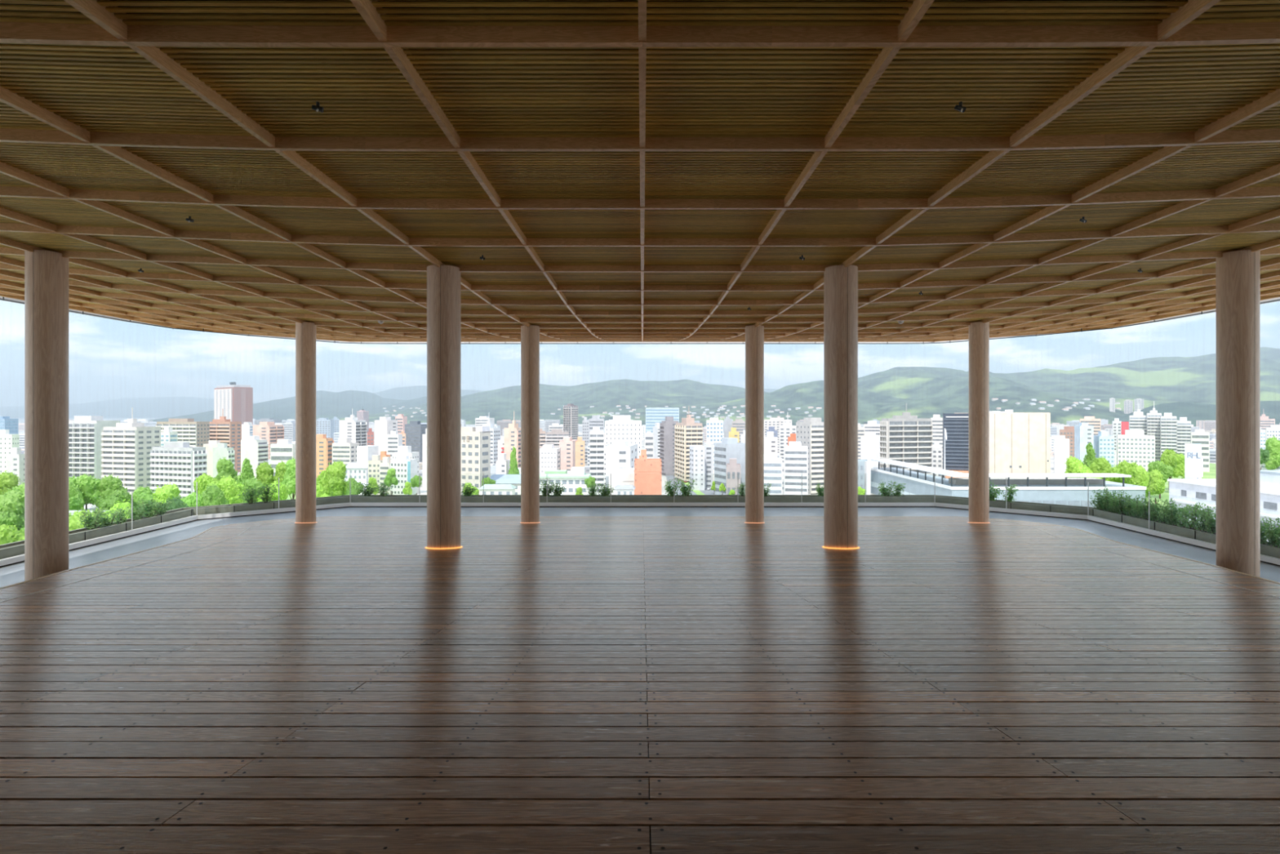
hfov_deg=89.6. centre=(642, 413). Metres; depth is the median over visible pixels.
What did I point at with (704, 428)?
building
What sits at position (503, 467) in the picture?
building
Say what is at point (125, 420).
building
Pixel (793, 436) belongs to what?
building
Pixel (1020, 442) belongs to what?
building
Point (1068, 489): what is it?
building
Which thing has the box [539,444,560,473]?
building
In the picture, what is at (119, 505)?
tree
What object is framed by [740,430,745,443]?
building
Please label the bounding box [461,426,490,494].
building
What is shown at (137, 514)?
shrub
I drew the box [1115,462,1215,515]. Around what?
park
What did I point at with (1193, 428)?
building
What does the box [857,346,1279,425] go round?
hills
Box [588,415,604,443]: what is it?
building
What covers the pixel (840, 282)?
column
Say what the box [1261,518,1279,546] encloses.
shrub
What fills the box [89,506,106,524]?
tree
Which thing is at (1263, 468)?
building
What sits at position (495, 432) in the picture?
building
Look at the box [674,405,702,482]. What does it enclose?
building
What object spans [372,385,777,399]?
mountains
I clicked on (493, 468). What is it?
building
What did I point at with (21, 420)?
ground
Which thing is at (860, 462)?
building
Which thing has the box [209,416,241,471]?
building
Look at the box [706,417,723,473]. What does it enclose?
building
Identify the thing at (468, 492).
shrub
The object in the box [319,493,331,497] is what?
tree
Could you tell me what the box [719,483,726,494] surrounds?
tree
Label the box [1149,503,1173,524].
shrub
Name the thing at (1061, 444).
building
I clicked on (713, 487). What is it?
tree
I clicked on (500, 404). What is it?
hills
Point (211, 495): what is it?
tree
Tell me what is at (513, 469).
tree
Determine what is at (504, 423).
building
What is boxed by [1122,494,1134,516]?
shrub
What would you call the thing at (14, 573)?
floor
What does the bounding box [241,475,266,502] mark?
tree
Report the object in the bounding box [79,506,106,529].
shrub
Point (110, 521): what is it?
shrub
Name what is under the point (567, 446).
building
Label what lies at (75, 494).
tree
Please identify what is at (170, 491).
tree
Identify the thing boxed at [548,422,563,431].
building
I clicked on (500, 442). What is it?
building
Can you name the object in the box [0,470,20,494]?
tree
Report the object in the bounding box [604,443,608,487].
building
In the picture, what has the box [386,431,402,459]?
building
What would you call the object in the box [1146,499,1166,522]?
shrub
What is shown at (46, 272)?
column
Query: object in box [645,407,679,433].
building
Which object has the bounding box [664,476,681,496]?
shrub
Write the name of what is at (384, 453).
building
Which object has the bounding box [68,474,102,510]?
tree
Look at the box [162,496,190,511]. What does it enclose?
tree
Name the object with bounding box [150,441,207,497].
building
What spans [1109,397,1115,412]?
building
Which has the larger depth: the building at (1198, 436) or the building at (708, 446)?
the building at (1198, 436)
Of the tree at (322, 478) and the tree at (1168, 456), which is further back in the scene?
the tree at (1168, 456)
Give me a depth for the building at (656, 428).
604.12 m
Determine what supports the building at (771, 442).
on the ground at (21, 420)
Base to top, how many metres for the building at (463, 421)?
34.831 m
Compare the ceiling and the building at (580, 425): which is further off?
the building at (580, 425)
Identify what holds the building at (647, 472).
on the ground at (21, 420)
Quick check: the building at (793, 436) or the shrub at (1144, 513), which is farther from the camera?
the building at (793, 436)
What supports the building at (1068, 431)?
on the park at (1211, 474)
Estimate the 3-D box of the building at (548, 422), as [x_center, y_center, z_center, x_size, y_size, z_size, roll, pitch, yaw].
[-222.144,32.469,1596.836,34.323,35.062,17.675,0,0,3]
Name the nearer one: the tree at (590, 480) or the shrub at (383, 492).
the shrub at (383, 492)
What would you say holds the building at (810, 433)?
on the ground at (21, 420)
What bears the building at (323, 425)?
on the ground at (21, 420)
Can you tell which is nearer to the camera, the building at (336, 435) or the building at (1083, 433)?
the building at (1083, 433)
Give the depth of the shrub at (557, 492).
31.68 m
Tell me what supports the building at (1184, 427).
on the park at (1211, 474)
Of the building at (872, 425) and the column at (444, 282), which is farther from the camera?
the building at (872, 425)
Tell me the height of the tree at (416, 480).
17.405 m
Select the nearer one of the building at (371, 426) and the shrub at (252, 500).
the shrub at (252, 500)
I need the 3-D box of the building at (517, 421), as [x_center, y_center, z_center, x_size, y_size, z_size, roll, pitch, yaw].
[-380.395,34.389,1945.163,47.799,31.221,19.192,0,0,1]
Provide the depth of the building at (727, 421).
699.59 m
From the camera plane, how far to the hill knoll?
2052.95 m
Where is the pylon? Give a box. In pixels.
[864,461,878,494]
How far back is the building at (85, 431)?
400.96 m
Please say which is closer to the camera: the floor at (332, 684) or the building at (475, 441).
the floor at (332, 684)
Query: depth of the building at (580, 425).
1716.35 m
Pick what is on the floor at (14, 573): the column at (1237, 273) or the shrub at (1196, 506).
the column at (1237, 273)
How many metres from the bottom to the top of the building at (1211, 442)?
20.012 m
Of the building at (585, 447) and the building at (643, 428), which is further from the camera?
the building at (643, 428)
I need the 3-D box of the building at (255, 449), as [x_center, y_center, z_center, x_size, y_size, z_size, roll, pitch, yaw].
[-292.304,33.341,486.239,16.246,33.319,12.663,0,0,0]
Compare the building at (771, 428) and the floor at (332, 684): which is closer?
the floor at (332, 684)
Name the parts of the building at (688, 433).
roof tank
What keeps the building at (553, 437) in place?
on the ground at (21, 420)
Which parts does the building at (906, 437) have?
roof tank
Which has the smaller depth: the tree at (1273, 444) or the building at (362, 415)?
the tree at (1273, 444)
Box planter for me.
[0,494,1279,559]
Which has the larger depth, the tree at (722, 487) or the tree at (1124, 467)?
the tree at (722, 487)
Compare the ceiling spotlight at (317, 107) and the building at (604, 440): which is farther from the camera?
the building at (604, 440)
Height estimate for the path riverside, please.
0.001 m
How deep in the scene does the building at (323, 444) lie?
460.71 m
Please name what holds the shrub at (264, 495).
in the planter
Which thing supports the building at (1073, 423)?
on the ground at (21, 420)
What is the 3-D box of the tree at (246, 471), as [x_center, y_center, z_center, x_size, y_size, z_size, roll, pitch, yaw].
[-206.230,40.762,335.011,13.313,36.407,14.017,0,0,-18]
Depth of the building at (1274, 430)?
567.79 m
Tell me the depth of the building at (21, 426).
1950.11 m
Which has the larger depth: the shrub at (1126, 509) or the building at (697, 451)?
the building at (697, 451)
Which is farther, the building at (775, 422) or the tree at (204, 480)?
the building at (775, 422)
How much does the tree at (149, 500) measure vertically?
18.776 m
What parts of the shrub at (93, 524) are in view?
stem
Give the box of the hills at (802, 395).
[539,380,905,426]
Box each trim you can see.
[0,502,1279,565]
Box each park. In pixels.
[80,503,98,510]
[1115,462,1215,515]
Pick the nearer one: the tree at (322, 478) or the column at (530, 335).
the column at (530, 335)
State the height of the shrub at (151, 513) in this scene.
0.831 m
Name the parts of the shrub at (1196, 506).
stem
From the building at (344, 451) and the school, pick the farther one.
the building at (344, 451)
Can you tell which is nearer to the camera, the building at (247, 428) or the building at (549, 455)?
the building at (549, 455)
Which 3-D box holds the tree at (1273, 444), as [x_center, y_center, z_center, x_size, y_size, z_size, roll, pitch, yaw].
[510.289,33.799,519.616,17.312,32.497,20.572,0,0,13]
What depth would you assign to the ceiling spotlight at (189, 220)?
9.04 m
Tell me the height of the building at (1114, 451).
19.397 m
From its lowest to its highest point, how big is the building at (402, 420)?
49.700 m
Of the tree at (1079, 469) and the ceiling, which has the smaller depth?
the ceiling
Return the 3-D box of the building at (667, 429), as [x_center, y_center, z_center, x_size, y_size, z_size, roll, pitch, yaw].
[21.746,26.110,527.649,14.820,47.780,15.767,0,0,0]
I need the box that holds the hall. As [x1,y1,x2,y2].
[490,474,520,494]
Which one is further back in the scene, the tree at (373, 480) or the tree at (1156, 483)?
the tree at (373, 480)
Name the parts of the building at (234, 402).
crown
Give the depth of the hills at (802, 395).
2887.01 m
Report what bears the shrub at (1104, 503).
in the planter
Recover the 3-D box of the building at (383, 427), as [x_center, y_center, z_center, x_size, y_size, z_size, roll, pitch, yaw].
[-226.203,26.297,569.180,14.860,47.406,18.361,0,0,0]
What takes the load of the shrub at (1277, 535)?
in the planter
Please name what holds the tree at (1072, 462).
on the park at (1211, 474)
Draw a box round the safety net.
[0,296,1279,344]
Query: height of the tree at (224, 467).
27.414 m
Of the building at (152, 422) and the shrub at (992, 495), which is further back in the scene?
the building at (152, 422)
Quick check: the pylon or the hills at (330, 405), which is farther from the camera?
the hills at (330, 405)
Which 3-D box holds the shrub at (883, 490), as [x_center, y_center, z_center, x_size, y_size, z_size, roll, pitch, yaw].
[12.050,3.675,31.709,1.122,0.829,0.586,0,0,-4]
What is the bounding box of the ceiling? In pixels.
[0,0,1279,342]
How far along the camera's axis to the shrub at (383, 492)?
31.62 m
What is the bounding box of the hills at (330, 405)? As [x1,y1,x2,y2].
[147,390,462,421]
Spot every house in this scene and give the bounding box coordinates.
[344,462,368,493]
[478,484,516,494]
[614,484,635,494]
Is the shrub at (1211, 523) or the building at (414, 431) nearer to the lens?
the shrub at (1211, 523)
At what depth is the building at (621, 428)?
450.04 m
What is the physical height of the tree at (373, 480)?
18.008 m
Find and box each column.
[24,249,68,581]
[294,321,317,523]
[425,264,462,548]
[520,324,539,523]
[745,324,764,523]
[822,264,859,548]
[967,321,990,523]
[1215,249,1260,577]
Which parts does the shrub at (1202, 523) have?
stem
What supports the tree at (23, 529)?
on the lawn at (288, 497)
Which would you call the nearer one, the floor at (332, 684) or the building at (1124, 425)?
the floor at (332, 684)
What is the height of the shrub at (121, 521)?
0.645 m
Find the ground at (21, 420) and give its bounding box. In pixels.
[9,417,1215,494]
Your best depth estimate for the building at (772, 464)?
358.63 m
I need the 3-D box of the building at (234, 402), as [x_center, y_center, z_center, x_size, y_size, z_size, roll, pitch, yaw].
[-919.291,-9.992,1448.872,110.410,119.984,97.744,0,0,0]
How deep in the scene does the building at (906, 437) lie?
474.29 m
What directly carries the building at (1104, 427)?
on the ground at (21, 420)
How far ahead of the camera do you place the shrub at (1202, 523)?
22.17 m
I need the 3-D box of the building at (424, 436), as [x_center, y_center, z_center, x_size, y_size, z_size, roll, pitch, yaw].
[-143.233,29.965,434.124,7.434,40.071,8.248,0,0,0]
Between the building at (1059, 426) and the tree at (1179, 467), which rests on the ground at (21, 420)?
the building at (1059, 426)
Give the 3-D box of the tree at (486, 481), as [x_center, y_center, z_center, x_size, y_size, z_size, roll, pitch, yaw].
[-78.622,41.030,330.566,7.465,18.001,6.796,0,0,-3]
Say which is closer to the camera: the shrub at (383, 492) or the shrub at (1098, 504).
the shrub at (1098, 504)
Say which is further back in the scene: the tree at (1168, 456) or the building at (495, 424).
the building at (495, 424)
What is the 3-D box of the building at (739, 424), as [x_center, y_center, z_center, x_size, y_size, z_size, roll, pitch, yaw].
[103.261,27.788,685.893,17.540,44.424,15.969,0,0,0]
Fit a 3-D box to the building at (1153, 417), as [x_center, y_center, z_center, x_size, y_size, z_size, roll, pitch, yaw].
[493.601,18.875,622.000,17.581,62.250,18.499,0,0,0]
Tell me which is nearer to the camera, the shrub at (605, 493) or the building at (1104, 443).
the shrub at (605, 493)
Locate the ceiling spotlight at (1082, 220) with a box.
[1079,216,1086,222]
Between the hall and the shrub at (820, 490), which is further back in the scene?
the hall
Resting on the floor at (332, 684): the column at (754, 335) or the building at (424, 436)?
the column at (754, 335)
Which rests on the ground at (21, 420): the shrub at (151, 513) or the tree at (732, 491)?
the tree at (732, 491)
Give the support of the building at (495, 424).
on the ground at (21, 420)
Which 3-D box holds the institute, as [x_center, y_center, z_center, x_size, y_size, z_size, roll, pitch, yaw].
[233.400,35.158,217.150,41.200,29.685,90.300,0,0,0]
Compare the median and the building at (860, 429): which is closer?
the median
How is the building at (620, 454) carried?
on the ground at (21, 420)
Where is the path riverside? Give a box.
[358,487,426,494]
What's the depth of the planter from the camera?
29.57 m
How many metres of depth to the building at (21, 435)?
870.66 m
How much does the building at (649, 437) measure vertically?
34.559 m
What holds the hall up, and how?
on the ground at (21, 420)
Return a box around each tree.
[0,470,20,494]
[0,486,24,530]
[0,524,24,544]
[10,482,24,490]
[18,508,73,530]
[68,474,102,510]
[68,479,85,510]
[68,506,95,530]
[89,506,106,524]
[94,474,128,507]
[98,488,139,510]
[100,498,135,524]
[133,485,154,506]
[133,499,164,511]
[152,482,180,504]
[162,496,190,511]
[178,491,203,506]
[191,472,219,494]
[200,484,229,506]
[213,457,238,484]
[216,475,245,503]
[235,457,255,484]
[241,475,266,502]
[255,460,275,487]
[256,480,288,502]
[273,461,285,482]
[281,457,295,499]
[315,469,327,486]
[315,483,325,497]
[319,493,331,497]
[323,459,347,496]
[344,476,364,495]
[367,477,378,494]
[383,466,399,494]
[402,481,412,494]
[410,474,422,494]
[462,481,479,494]
[481,476,495,486]
[507,445,519,474]
[575,486,583,494]
[584,476,595,488]
[711,480,715,490]
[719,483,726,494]
[728,489,734,494]
[857,485,865,494]
[1064,455,1089,473]
[1071,463,1102,479]
[1082,442,1096,466]
[1088,456,1111,481]
[1106,459,1139,484]
[1127,464,1155,497]
[1146,468,1165,503]
[1147,460,1174,498]
[1159,448,1177,490]
[1171,452,1184,479]
[1260,448,1270,470]
[1261,435,1279,470]
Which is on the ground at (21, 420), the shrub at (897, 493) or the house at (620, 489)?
the house at (620, 489)
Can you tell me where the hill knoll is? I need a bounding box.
[1118,400,1279,426]
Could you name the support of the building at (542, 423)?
on the ground at (21, 420)
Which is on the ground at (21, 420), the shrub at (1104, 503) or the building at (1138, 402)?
the building at (1138, 402)
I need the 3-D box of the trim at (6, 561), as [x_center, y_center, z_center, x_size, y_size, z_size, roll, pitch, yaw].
[0.000,4.374,12.024,37.836,0.162,38.448,0,0,0]
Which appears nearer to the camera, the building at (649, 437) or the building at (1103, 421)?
the building at (649, 437)
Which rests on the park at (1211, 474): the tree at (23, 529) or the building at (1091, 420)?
the building at (1091, 420)
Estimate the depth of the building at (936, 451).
429.01 m
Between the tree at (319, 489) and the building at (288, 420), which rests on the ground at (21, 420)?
the building at (288, 420)
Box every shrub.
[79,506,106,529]
[93,509,124,526]
[110,506,133,523]
[125,503,148,520]
[137,496,165,517]
[153,500,172,515]
[237,486,266,504]
[255,483,279,502]
[358,481,377,496]
[373,482,394,496]
[461,482,477,496]
[539,477,555,496]
[550,480,566,496]
[583,483,600,496]
[597,482,615,496]
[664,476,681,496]
[679,478,697,496]
[734,481,745,496]
[764,482,771,496]
[815,480,823,496]
[877,480,897,496]
[887,483,905,496]
[989,480,1002,501]
[998,484,1017,502]
[1089,488,1109,511]
[1099,486,1115,511]
[1106,490,1122,513]
[1111,488,1135,515]
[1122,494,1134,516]
[1128,496,1143,518]
[1133,493,1159,520]
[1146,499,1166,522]
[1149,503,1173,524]
[1160,497,1183,525]
[1172,504,1191,528]
[1176,502,1206,529]
[1186,505,1215,532]
[1202,506,1215,533]
[1260,516,1275,544]
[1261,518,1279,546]
[1270,517,1279,547]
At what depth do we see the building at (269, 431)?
602.79 m
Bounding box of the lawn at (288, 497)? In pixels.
[237,475,295,499]
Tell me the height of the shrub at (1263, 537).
0.908 m
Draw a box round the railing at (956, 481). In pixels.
[948,477,1103,484]
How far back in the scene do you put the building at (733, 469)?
369.65 m
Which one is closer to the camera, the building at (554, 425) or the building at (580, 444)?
the building at (580, 444)
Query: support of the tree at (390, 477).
on the lawn at (288, 497)
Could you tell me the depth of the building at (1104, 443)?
472.10 m
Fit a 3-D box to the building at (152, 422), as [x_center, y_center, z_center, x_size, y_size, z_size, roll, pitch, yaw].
[-1083.799,33.729,1435.761,42.988,32.542,19.845,0,0,8]
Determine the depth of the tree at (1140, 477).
328.37 m
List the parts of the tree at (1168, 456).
crown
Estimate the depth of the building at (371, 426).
1720.97 m
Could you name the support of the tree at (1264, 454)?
on the park at (1211, 474)
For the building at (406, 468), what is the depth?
361.97 m
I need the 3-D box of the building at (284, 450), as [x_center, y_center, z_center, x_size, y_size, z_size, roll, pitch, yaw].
[-263.034,34.407,475.506,18.347,31.186,11.012,0,0,0]
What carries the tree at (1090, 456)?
on the park at (1211, 474)
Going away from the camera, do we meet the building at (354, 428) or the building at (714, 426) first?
the building at (714, 426)
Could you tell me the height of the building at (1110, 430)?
24.204 m
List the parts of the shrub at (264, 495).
stem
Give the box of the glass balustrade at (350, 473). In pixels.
[78,473,1270,530]
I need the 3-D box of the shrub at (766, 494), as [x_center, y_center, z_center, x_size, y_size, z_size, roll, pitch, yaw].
[6.091,3.724,31.689,0.604,0.732,0.456,0,0,17]
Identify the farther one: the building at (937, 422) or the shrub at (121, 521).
the building at (937, 422)
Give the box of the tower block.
[1184,443,1202,479]
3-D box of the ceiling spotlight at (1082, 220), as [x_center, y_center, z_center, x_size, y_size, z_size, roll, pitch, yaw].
[6.189,-2.720,9.058,0.092,0.087,0.061,0,0,0]
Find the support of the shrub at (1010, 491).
in the planter
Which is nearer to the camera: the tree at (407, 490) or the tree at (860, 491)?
the tree at (860, 491)
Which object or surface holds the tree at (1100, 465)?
on the park at (1211, 474)
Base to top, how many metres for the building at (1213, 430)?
26.773 m
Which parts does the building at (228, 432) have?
roof tank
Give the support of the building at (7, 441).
on the lawn at (288, 497)
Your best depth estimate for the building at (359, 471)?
399.98 m
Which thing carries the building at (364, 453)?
on the lawn at (288, 497)
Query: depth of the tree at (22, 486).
296.33 m
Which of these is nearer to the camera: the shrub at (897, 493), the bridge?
the shrub at (897, 493)
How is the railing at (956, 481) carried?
on the building at (1068, 489)
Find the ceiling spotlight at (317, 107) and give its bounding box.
[311,102,324,112]
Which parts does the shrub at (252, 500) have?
stem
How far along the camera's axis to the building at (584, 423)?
659.78 m
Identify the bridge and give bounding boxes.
[68,510,111,515]
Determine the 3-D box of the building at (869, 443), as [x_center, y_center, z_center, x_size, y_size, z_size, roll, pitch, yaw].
[178.712,32.178,504.325,18.715,35.643,17.985,0,0,0]
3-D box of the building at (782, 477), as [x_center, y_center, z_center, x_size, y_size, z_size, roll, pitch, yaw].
[86.638,44.813,397.625,13.864,10.373,9.494,0,0,-7]
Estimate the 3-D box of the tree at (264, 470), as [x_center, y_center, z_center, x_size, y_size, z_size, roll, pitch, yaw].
[-198.795,37.354,340.537,11.985,25.368,14.242,0,0,-40]
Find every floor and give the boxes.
[0,506,1279,586]
[0,515,1279,853]
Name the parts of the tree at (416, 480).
crown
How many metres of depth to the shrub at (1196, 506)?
22.58 m
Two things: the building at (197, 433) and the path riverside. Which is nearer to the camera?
the path riverside
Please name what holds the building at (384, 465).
on the lawn
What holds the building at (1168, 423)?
on the park at (1211, 474)
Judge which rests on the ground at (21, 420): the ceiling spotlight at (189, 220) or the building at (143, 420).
the building at (143, 420)
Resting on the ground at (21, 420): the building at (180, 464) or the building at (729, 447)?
the building at (729, 447)
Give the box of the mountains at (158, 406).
[0,396,257,417]
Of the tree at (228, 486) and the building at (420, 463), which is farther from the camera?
the building at (420, 463)
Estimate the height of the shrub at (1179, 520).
0.889 m
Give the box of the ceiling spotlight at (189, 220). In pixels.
[186,216,194,222]
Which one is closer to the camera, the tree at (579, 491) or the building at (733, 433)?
the tree at (579, 491)
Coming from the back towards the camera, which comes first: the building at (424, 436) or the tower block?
the building at (424, 436)
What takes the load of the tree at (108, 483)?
on the lawn at (288, 497)
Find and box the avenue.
[666,475,715,494]
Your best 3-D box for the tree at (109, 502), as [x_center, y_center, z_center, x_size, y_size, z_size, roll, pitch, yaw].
[-234.579,41.680,289.410,16.485,16.695,14.786,0,0,-22]
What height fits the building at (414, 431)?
43.297 m
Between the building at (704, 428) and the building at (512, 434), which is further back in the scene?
the building at (704, 428)
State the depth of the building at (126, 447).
375.20 m
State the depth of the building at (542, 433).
559.40 m
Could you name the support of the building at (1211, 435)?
on the ground at (21, 420)
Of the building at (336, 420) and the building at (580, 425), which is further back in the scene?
the building at (580, 425)
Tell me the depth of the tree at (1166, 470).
376.85 m
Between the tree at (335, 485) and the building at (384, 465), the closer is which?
the tree at (335, 485)
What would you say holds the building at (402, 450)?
on the lawn at (288, 497)
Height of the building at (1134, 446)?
38.071 m
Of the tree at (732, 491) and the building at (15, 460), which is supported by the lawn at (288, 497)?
the building at (15, 460)
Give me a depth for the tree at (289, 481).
326.77 m
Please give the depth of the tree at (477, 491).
299.72 m
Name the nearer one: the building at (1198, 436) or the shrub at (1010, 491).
the shrub at (1010, 491)
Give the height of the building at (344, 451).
33.086 m
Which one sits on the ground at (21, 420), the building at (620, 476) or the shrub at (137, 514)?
the building at (620, 476)
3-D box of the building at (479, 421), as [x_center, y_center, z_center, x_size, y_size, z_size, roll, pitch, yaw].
[-188.002,26.444,769.679,18.928,47.111,19.373,0,0,0]
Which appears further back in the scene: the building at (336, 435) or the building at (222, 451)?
the building at (336, 435)
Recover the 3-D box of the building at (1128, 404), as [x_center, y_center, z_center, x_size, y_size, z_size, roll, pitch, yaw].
[1732.113,-0.026,2298.494,28.494,100.052,25.869,0,0,0]
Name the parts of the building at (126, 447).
roof tank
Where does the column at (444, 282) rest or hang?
on the floor at (332, 684)
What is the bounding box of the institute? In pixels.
[1167,470,1279,541]
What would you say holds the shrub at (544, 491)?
in the planter
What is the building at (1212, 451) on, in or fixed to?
on the ground at (21, 420)
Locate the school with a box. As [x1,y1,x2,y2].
[539,466,591,494]
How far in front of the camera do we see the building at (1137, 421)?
636.36 m
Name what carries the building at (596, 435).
on the ground at (21, 420)
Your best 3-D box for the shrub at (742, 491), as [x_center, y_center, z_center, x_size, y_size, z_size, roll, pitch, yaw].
[4.878,3.712,31.633,0.776,0.755,0.449,0,0,18]
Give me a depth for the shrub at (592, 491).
31.61 m
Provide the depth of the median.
411.47 m
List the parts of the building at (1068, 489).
post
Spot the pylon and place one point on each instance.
(867, 464)
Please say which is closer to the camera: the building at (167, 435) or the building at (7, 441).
the building at (7, 441)
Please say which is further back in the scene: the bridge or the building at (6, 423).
the building at (6, 423)
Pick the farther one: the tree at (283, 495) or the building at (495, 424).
the building at (495, 424)
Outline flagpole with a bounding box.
[944,427,946,480]
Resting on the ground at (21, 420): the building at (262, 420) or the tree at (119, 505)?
the building at (262, 420)
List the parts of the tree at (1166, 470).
crown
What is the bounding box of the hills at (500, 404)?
[329,378,767,424]
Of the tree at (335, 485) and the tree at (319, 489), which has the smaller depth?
the tree at (319, 489)
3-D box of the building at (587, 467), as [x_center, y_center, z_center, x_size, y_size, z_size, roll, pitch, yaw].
[-37.201,45.132,494.015,13.593,9.736,13.455,0,0,-9]
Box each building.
[0,416,18,434]
[0,429,19,474]
[6,447,24,485]
[18,423,24,430]
[18,433,24,447]
[68,415,119,479]
[101,407,160,494]
[120,419,141,422]
[137,418,152,422]
[144,421,156,425]
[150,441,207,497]
[155,418,209,446]
[160,426,177,446]
[203,440,220,477]
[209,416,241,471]
[213,382,253,424]
[213,443,235,477]
[240,435,268,477]
[241,422,254,439]
[253,422,284,459]
[254,417,281,424]
[270,439,295,475]
[281,418,295,422]
[281,421,295,441]
[315,417,334,439]
[315,434,333,477]
[332,417,339,432]
[332,437,359,465]
[333,432,339,442]
[339,414,366,445]
[356,406,368,432]
[356,445,378,462]
[367,428,373,445]
[368,424,374,432]
[368,454,382,494]
[374,416,397,454]
[379,457,390,494]
[380,450,390,459]
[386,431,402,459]
[390,455,417,494]
[391,445,419,493]
[395,413,407,434]
[400,431,405,445]
[404,421,426,462]
[419,462,422,470]
[422,428,426,488]
[461,418,465,426]
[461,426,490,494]
[475,416,494,427]
[482,420,499,465]
[490,465,496,475]
[494,423,500,437]
[496,419,512,435]
[496,453,510,474]
[497,435,503,459]
[503,411,520,467]
[512,419,520,427]
[539,419,545,431]
[539,428,545,448]
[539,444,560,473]
[545,419,559,433]
[546,429,568,447]
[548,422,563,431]
[559,436,577,471]
[563,404,577,439]
[575,436,584,466]
[577,423,582,432]
[582,417,588,446]
[584,446,587,464]
[584,465,589,473]
[587,440,604,465]
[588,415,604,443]
[589,426,604,494]
[604,415,641,458]
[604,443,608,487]
[605,440,637,491]
[608,467,634,494]
[634,448,661,494]
[641,426,645,439]
[644,431,653,458]
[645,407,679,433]
[653,422,659,458]
[659,416,678,475]
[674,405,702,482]
[689,444,704,490]
[702,427,706,442]
[704,438,712,488]
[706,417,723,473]
[714,437,745,494]
[724,416,732,437]
[726,457,740,494]
[728,427,739,442]
[732,418,745,442]
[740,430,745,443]
[764,417,791,453]
[764,431,777,457]
[764,453,782,494]
[766,426,777,437]
[778,419,795,462]
[782,477,783,494]
[783,441,808,494]
[787,433,795,445]
[795,417,823,494]
[857,424,864,459]
[857,459,867,488]
[860,431,879,467]
[863,420,879,436]
[871,458,1146,506]
[880,403,932,475]
[931,414,942,469]
[931,440,942,476]
[942,413,968,478]
[954,409,1050,473]
[1050,424,1069,435]
[1050,426,1057,436]
[1050,435,1057,451]
[1050,448,1053,457]
[1053,435,1069,473]
[1059,426,1074,457]
[1066,420,1079,426]
[1074,422,1093,462]
[1080,416,1100,435]
[1093,431,1114,467]
[1100,418,1107,425]
[1100,424,1112,430]
[1105,428,1112,435]
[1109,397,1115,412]
[1112,417,1121,464]
[1114,450,1115,466]
[1116,430,1155,471]
[1120,422,1128,435]
[1124,400,1133,413]
[1128,408,1146,435]
[1133,398,1143,411]
[1146,400,1161,461]
[1160,413,1177,461]
[1177,417,1191,455]
[1191,424,1199,431]
[1191,429,1209,471]
[1195,420,1215,431]
[1204,428,1215,434]
[1209,433,1215,440]
[1209,440,1213,448]
[1209,448,1215,462]
[1211,438,1215,448]
[1260,413,1275,441]
[1260,426,1265,449]
[1260,462,1279,470]
[1266,425,1279,440]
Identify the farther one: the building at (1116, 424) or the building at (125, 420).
the building at (125, 420)
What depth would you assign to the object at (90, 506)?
343.63 m
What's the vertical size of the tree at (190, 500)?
15.679 m
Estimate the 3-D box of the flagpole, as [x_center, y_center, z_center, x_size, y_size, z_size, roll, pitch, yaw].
[155.174,24.685,330.000,1.380,34.630,0.560,0,0,0]
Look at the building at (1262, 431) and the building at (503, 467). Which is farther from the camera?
the building at (1262, 431)
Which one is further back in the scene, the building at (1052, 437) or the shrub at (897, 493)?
the building at (1052, 437)
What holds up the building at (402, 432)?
on the ground at (21, 420)
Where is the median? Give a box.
[680,480,704,494]
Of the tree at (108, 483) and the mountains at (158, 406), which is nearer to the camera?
the tree at (108, 483)
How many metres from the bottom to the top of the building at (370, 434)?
38.155 m
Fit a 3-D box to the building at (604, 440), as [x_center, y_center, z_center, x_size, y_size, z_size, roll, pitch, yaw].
[-33.520,36.510,567.501,26.952,26.981,16.198,0,0,7]
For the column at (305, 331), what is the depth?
20.45 m
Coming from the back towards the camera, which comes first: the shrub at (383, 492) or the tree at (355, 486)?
the tree at (355, 486)
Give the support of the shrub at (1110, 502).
in the planter
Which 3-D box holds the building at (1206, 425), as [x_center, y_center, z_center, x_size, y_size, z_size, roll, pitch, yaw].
[1338.998,32.919,1523.417,46.275,34.161,20.869,0,0,-8]
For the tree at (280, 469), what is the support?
on the ground at (21, 420)
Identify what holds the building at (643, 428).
on the ground at (21, 420)
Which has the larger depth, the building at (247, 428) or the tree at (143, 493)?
the building at (247, 428)
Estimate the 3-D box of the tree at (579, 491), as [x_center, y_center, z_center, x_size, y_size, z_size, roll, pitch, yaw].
[-28.287,41.336,289.731,4.724,17.382,3.975,0,0,-30]
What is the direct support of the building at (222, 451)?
on the lawn at (288, 497)
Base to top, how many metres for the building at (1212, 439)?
19.012 m
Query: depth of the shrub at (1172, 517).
23.45 m
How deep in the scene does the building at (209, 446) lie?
471.29 m
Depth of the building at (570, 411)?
883.93 m
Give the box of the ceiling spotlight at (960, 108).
[954,102,965,112]

